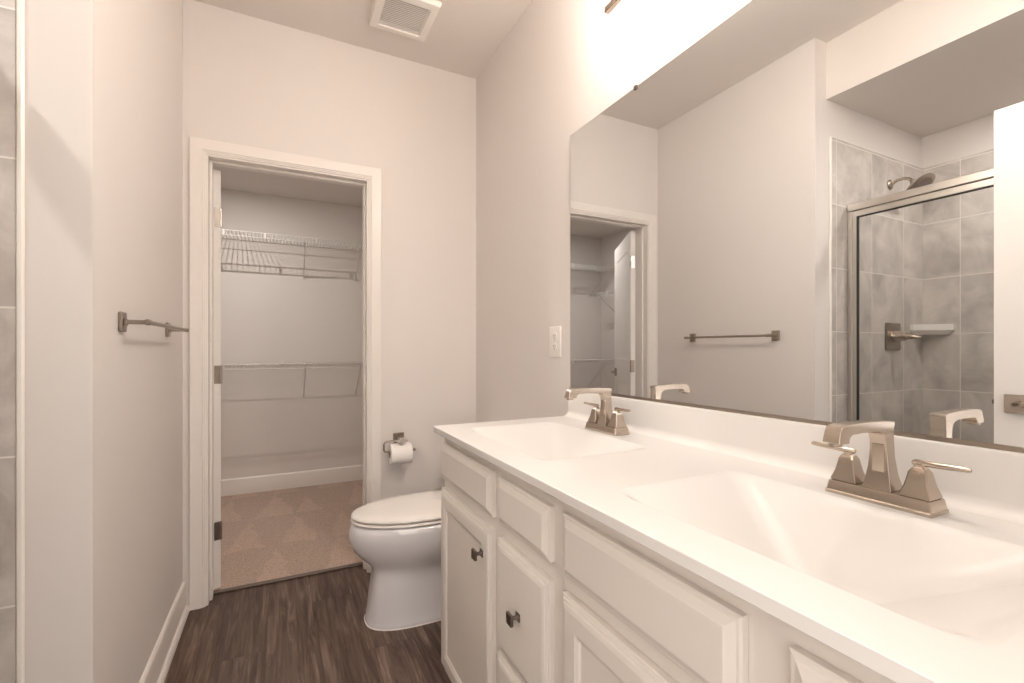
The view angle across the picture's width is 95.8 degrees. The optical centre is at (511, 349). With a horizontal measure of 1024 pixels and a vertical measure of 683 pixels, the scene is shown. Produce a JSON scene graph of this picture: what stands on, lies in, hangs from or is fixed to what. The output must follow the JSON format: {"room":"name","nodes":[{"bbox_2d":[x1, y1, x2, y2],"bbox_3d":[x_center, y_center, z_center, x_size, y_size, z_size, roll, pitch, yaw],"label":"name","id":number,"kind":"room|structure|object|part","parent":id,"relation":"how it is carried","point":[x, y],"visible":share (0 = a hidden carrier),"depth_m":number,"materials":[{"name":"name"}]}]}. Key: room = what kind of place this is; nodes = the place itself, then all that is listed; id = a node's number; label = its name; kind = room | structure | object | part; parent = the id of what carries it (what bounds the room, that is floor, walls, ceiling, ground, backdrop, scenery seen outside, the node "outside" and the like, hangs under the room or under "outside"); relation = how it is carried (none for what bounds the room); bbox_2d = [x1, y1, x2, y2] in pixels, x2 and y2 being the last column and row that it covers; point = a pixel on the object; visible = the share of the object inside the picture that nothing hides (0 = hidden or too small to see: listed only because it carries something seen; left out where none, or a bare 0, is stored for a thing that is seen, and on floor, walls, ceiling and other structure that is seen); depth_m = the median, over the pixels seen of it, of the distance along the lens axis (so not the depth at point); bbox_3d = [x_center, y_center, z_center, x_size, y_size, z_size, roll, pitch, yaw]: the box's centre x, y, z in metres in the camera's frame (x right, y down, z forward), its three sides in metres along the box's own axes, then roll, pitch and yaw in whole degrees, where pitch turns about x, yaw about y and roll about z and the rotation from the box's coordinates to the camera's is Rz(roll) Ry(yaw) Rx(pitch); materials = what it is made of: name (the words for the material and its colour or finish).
{"room":"bathroom","nodes":[
{"label":"bathroom","id":0,"kind":"room"},
{"bbox_2d":[25,0,31,682],"bbox_3d":[-1.581,-0.160,0.854,1.064,2.653,0.105,0,0,-26],"label":"wall","id":1,"kind":"structure","parent":0,"point":[28,3],"depth_m":1.04,"materials":[{"name":"white paint"}]},
{"bbox_2d":[0,0,15,682],"bbox_3d":[-1.523,0.011,0.820,0.939,2.212,0.008,0,0,-26],"label":"end tile","id":2,"kind":"structure","parent":1,"relation":"attached to","point":[7,7],"depth_m":1.02,"materials":[{"name":"beige tile"}]},
{"bbox_2d":[16,0,24,682],"bbox_3d":[-1.516,0.033,0.822,0.953,2.268,0.010,0,0,-26],"label":"trim","id":3,"kind":"structure","parent":1,"relation":"attached to","point":[20,4],"depth_m":1.03,"materials":[{"name":"white"}]},
{"bbox_2d":[32,0,182,682],"bbox_3d":[-1.277,-0.205,1.557,0.105,2.743,1.095,0,0,-26],"label":"wall","id":4,"kind":"structure","parent":0,"point":[107,75],"depth_m":1.16,"materials":[{"name":"white paint"}]},
{"bbox_2d":[118,311,188,336],"bbox_3d":[-1.173,-0.077,1.545,0.071,0.055,0.614,0,0,-26],"label":"towel bar","id":5,"kind":"object","parent":4,"relation":"attached to","point":[123,322],"visible":1,"depth_m":1.29,"materials":[{"name":"silver metal"}]},
{"bbox_3d":[-1.071,-0.077,1.278,0.016,0.055,0.045,0,0,-26],"label":"wall plate","id":6,"kind":"part","parent":5,"relation":"part of","materials":[{"name":"silver metal"}]},
{"bbox_3d":[-1.045,-0.077,1.291,0.051,0.012,0.011,0,0,-26],"label":"post","id":7,"kind":"part","parent":5,"relation":"part of","materials":[{"name":"silver metal"}]},
{"bbox_3d":[-1.324,-0.077,1.788,0.016,0.055,0.045,0,0,-26],"label":"wall plate","id":8,"kind":"part","parent":5,"relation":"part of","materials":[{"name":"silver metal"}]},
{"bbox_2d":[139,582,189,682],"bbox_3d":[-1.218,1.102,1.587,0.029,0.130,1.094,0,0,-26],"label":"baseboard","id":9,"kind":"structure","parent":4,"relation":"attached to","point":[156,670],"depth_m":1.74,"materials":[{"name":"white paint"}]},
{"bbox_2d":[213,166,362,206],"bbox_3d":[-1.699,-1.323,3.080,2.410,0.100,1.778,0,0,-26],"label":"ceiling","id":10,"kind":"structure","parent":0,"point":[231,179],"depth_m":3.63,"materials":[{"name":"white paint"}]},
{"bbox_2d":[221,189,362,479],"bbox_3d":[-2.071,-0.053,3.832,2.410,2.440,0.100,0,0,-26],"label":"wall","id":11,"kind":"structure","parent":0,"point":[270,313],"depth_m":3.88,"materials":[{"name":"white paint"}]},
{"bbox_2d":[221,465,362,496],"bbox_3d":[-2.046,1.094,3.781,2.210,0.130,0.014,0,0,-26],"label":"baseboard","id":12,"kind":"structure","parent":11,"relation":"attached to","point":[244,485],"depth_m":3.87,"materials":[{"name":"white paint"}]},
{"bbox_2d":[221,229,362,282],"bbox_3d":[-1.981,-0.745,3.648,2.210,0.297,0.308,0,0,-26],"label":"wire shelf","id":13,"kind":"object","parent":11,"relation":"attached to","point":[223,230],"visible":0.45,"depth_m":3.71,"materials":[{"name":"white metal"}]},
{"bbox_2d":[221,361,362,397],"bbox_3d":[-1.981,0.258,3.648,2.210,0.307,0.308,0,0,-26],"label":"wire shelf","id":14,"kind":"object","parent":11,"relation":"attached to","point":[357,362],"visible":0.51,"depth_m":3.69,"materials":[{"name":"white metal"}]},
{"bbox_2d":[164,480,450,682],"bbox_3d":[-0.864,1.213,1.136,2.840,0.108,6.003,0,0,-26],"label":"floor","id":15,"kind":"structure","parent":0,"point":[312,628],"depth_m":2.04,"materials":[{"name":"brown wood"}]},
{"bbox_2d":[349,490,441,630],"bbox_3d":[-0.356,0.794,2.123,0.747,0.745,0.464,0,0,-26],"label":"toilet","id":16,"kind":"object","parent":15,"relation":"on","point":[399,536],"visible":0.51,"depth_m":1.94,"materials":[{"name":"white ceramic"}]},
{"bbox_3d":[-0.443,0.726,2.080,0.537,0.012,0.366,0,0,-26],"label":"seat","id":17,"kind":"part","parent":16,"relation":"part of","materials":[{"name":"white plastic"}]},
{"bbox_3d":[-0.442,0.704,2.080,0.536,0.022,0.364,0,0,-26],"label":"lid","id":18,"kind":"part","parent":16,"relation":"part of","materials":[{"name":"white plastic"}]},
{"bbox_2d":[441,438,563,682],"bbox_3d":[0.151,0.720,1.324,0.566,0.894,0.729,0,0,-26],"label":"vanity cabinet","id":19,"kind":"object","parent":15,"relation":"on","point":[502,536],"visible":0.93,"depth_m":1.16,"materials":[{"name":"white paint"}]},
{"bbox_3d":[-0.140,0.746,1.351,0.020,0.581,0.410,0,0,-26],"label":"door","id":20,"kind":"part","parent":19,"relation":"part of","materials":[{"name":"white paint"}]},
{"bbox_3d":[-0.089,0.530,1.201,0.026,0.025,0.025,0,0,-26],"label":"knob","id":21,"kind":"part","parent":19,"relation":"part of","materials":[{"name":"grey metal"}]},
{"bbox_3d":[0.022,0.886,1.024,0.020,0.302,0.243,0,0,-26],"label":"drawer","id":22,"kind":"part","parent":19,"relation":"part of","materials":[{"name":"white paint"}]},
{"bbox_3d":[0.003,0.588,1.014,0.026,0.025,0.025,0,0,-26],"label":"knob","id":23,"kind":"part","parent":19,"relation":"part of","materials":[{"name":"grey metal"}]},
{"bbox_3d":[0.022,0.590,1.024,0.020,0.263,0.243,0,0,-26],"label":"drawer","id":24,"kind":"part","parent":19,"relation":"part of","materials":[{"name":"white paint"}]},
{"bbox_3d":[0.022,0.366,1.024,0.020,0.111,0.243,0,0,-26],"label":"drawer","id":25,"kind":"part","parent":19,"relation":"part of","materials":[{"name":"white paint"}]},
{"bbox_2d":[434,393,1023,682],"bbox_3d":[0.316,0.265,1.006,0.558,0.216,1.494,0,0,-26],"label":"countertop","id":26,"kind":"structure","parent":19,"relation":"on","point":[741,503],"depth_m":0.74,"materials":[{"name":"white stone"}]},
{"bbox_2d":[466,421,650,461],"bbox_3d":[0.108,0.313,1.350,0.328,0.116,0.500,0,0,-26],"label":"basin","id":27,"kind":"object","parent":26,"relation":"in","point":[541,441],"depth_m":1.47,"materials":[{"name":"white ceramic"}]},
{"bbox_2d":[564,387,630,435],"bbox_3d":[0.264,0.185,1.445,0.194,0.138,0.187,0,0,9],"label":"sink faucet","id":28,"kind":"object","parent":26,"relation":"on","point":[603,419],"visible":1,"depth_m":1.42,"materials":[{"name":"silver metal"}]},
{"bbox_3d":[0.238,0.175,1.415,0.171,0.116,0.043,0,0,-26],"label":"spout","id":29,"kind":"part","parent":28,"relation":"part of","materials":[{"name":"silver metal"}]},
{"bbox_3d":[0.259,0.179,1.511,0.010,0.012,0.073,0,0,-29],"label":"lever","id":30,"kind":"part","parent":28,"relation":"part of","materials":[{"name":"silver metal"}]},
{"bbox_3d":[0.272,0.207,1.489,0.041,0.051,0.041,0,0,-26],"label":"handle","id":31,"kind":"part","parent":28,"relation":"part of","materials":[{"name":"silver metal"}]},
{"bbox_3d":[0.294,0.244,1.443,0.057,0.022,0.154,0,0,-26],"label":"plate","id":32,"kind":"part","parent":28,"relation":"part of","materials":[{"name":"silver metal"}]},
{"bbox_3d":[0.317,0.207,1.397,0.041,0.051,0.041,0,0,-26],"label":"handle","id":33,"kind":"part","parent":28,"relation":"part of","materials":[{"name":"silver metal"}]},
{"bbox_3d":[0.327,0.179,1.373,0.010,0.012,0.073,0,0,-24],"label":"lever","id":34,"kind":"part","parent":28,"relation":"part of","materials":[{"name":"silver metal"}]},
{"bbox_2d":[611,470,1023,651],"bbox_3d":[0.437,0.313,0.686,0.328,0.116,0.500,0,0,-26],"label":"basin","id":35,"kind":"object","parent":26,"relation":"in","point":[962,587],"depth_m":0.70,"materials":[{"name":"white ceramic"}]},
{"bbox_2d":[811,419,971,517],"bbox_3d":[0.593,0.185,0.781,0.194,0.138,0.187,0,0,9],"label":"sink faucet","id":36,"kind":"object","parent":26,"relation":"on","point":[920,495],"visible":1,"depth_m":0.76,"materials":[{"name":"silver metal"}]},
{"bbox_3d":[0.588,0.179,0.847,0.010,0.012,0.073,0,0,-29],"label":"lever","id":37,"kind":"part","parent":36,"relation":"part of","materials":[{"name":"silver metal"}]},
{"bbox_3d":[0.601,0.207,0.825,0.041,0.051,0.041,0,0,-26],"label":"handle","id":38,"kind":"part","parent":36,"relation":"part of","materials":[{"name":"silver metal"}]},
{"bbox_3d":[0.567,0.175,0.751,0.171,0.116,0.043,0,0,-26],"label":"spout","id":39,"kind":"part","parent":36,"relation":"part of","materials":[{"name":"silver metal"}]},
{"bbox_3d":[0.623,0.244,0.779,0.057,0.022,0.154,0,0,-26],"label":"plate","id":40,"kind":"part","parent":36,"relation":"part of","materials":[{"name":"silver metal"}]},
{"bbox_3d":[0.646,0.207,0.733,0.041,0.051,0.041,0,0,-26],"label":"handle","id":41,"kind":"part","parent":36,"relation":"part of","materials":[{"name":"silver metal"}]},
{"bbox_3d":[0.656,0.179,0.709,0.010,0.012,0.073,0,0,-24],"label":"lever","id":42,"kind":"part","parent":36,"relation":"part of","materials":[{"name":"silver metal"}]},
{"bbox_2d":[563,503,894,682],"bbox_3d":[0.476,0.720,0.668,0.566,0.894,0.734,0,0,-26],"label":"vanity cabinet","id":43,"kind":"object","parent":15,"relation":"on","point":[632,614],"visible":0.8,"depth_m":0.65,"materials":[{"name":"white paint"}]},
{"bbox_3d":[0.181,0.746,0.703,0.020,0.581,0.379,0,0,-26],"label":"door","id":44,"kind":"part","parent":43,"relation":"part of","materials":[{"name":"white paint"}]},
{"bbox_3d":[0.348,0.366,0.368,0.020,0.111,0.260,0,0,-26],"label":"drawer","id":45,"kind":"part","parent":43,"relation":"part of","materials":[{"name":"white paint"}]},
{"bbox_2d":[183,0,475,604],"bbox_3d":[-1.243,-0.205,2.250,2.490,2.743,0.115,0,0,-26],"label":"wall","id":46,"kind":"structure","parent":0,"point":[249,81],"depth_m":2.47,"materials":[{"name":"white paint"}]},
{"bbox_2d":[213,169,221,589],"bbox_3d":[-1.709,0.143,2.430,0.700,2.024,0.117,0,0,34],"label":"door","id":47,"kind":"structure","parent":46,"relation":"in","point":[217,211],"depth_m":2.24,"materials":[{"name":"white paint"}]},
{"bbox_2d":[189,136,380,610],"bbox_3d":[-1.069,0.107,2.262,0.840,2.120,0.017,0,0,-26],"label":"trim","id":48,"kind":"structure","parent":46,"relation":"attached to","point":[198,147],"depth_m":2.10,"materials":[{"name":"white paint"}]},
{"bbox_2d":[213,562,362,594],"bbox_3d":[-1.120,1.161,2.364,0.700,0.011,0.026,0,0,-26],"label":"trim","id":49,"kind":"structure","parent":46,"relation":"attached to","point":[358,563],"depth_m":2.34,"materials":[{"name":"brown wood"}]},
{"bbox_2d":[383,432,415,452],"bbox_3d":[-0.604,0.494,2.463,0.172,0.094,0.069,0,0,-26],"label":"toilet paper holder","id":50,"kind":"object","parent":46,"relation":"attached to","point":[396,436],"visible":0.75,"depth_m":2.48,"materials":[{"name":"silver metal"}]},
{"bbox_3d":[-0.610,0.474,2.494,0.058,0.054,0.008,0,0,-26],"label":"wall plate","id":51,"kind":"part","parent":50,"relation":"part of","materials":[{"name":"silver metal"}]},
{"bbox_3d":[-0.592,0.507,2.439,0.172,0.066,0.015,0,0,-26],"label":"roll arm","id":52,"kind":"part","parent":50,"relation":"part of","materials":[{"name":"silver metal"}]},
{"bbox_2d":[388,437,412,464],"bbox_3d":[-0.589,0.527,2.440,0.110,0.148,0.109,0,0,-26],"label":"toilet paper roll","id":53,"kind":"object","parent":50,"relation":"on","point":[401,452],"visible":0.99,"depth_m":2.40,"materials":[{"name":"white paper"}]},
{"bbox_2d":[194,0,531,78],"bbox_3d":[-0.260,-1.626,1.238,1.626,0.100,2.690,0,0,-26],"label":"ceiling","id":54,"kind":"structure","parent":0,"point":[464,35],"depth_m":2.24,"materials":[{"name":"white paint"}]},
{"bbox_2d":[368,0,441,41],"bbox_3d":[-0.505,-1.563,2.163,0.281,0.025,0.280,0,0,-26],"label":"exhaust fan","id":55,"kind":"object","parent":54,"relation":"attached to","point":[414,19],"visible":1,"depth_m":2.17,"materials":[{"name":"white plastic"}]},
{"bbox_2d":[476,0,751,422],"bbox_3d":[0.426,-0.205,1.550,0.120,2.743,2.620,0,0,-26],"label":"wall","id":56,"kind":"structure","parent":0,"point":[563,63],"depth_m":2.02,"materials":[{"name":"white paint"}]},
{"bbox_2d":[550,326,560,356],"bbox_3d":[0.177,-0.033,1.907,0.009,0.125,0.085,0,0,-26],"label":"outlet plate","id":57,"kind":"object","parent":56,"relation":"attached to","point":[555,332],"visible":1,"depth_m":1.90,"materials":[{"name":"white plastic"}]},
{"bbox_2d":[552,332,556,340],"bbox_3d":[0.175,-0.054,1.905,0.003,0.035,0.035,0,0,-26],"label":"receptacle","id":58,"kind":"object","parent":57,"relation":"attached to","point":[554,334],"depth_m":1.90,"materials":[{"name":"white plastic"}]},
{"bbox_2d":[552,343,556,350],"bbox_3d":[0.175,-0.011,1.905,0.003,0.035,0.035,0,0,-26],"label":"receptacle","id":59,"kind":"object","parent":57,"relation":"attached to","point":[554,345],"depth_m":1.90,"materials":[{"name":"white plastic"}]},
{"bbox_2d":[604,0,622,14],"bbox_3d":[0.489,-1.125,1.090,0.175,0.203,0.788,0,0,-26],"label":"vanity light","id":60,"kind":"object","parent":56,"relation":"attached to","point":[612,4],"visible":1,"depth_m":1.39,"materials":[{"name":"silver metal"}]},
{"bbox_2d":[564,393,1023,524],"bbox_3d":[0.546,0.206,1.120,0.044,0.100,1.494,0,0,-26],"label":"backsplash","id":61,"kind":"structure","parent":56,"relation":"attached to","point":[994,488],"depth_m":0.97,"materials":[{"name":"white stone"}]},
{"bbox_2d":[569,0,1023,452],"bbox_3d":[0.557,-0.341,1.139,0.010,0.995,1.486,0,0,-26],"label":"wall mirror","id":62,"kind":"object","parent":56,"relation":"attached to","point":[812,212],"visible":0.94,"depth_m":0.96,"materials":[{"name":"clear glass"}]}
]}

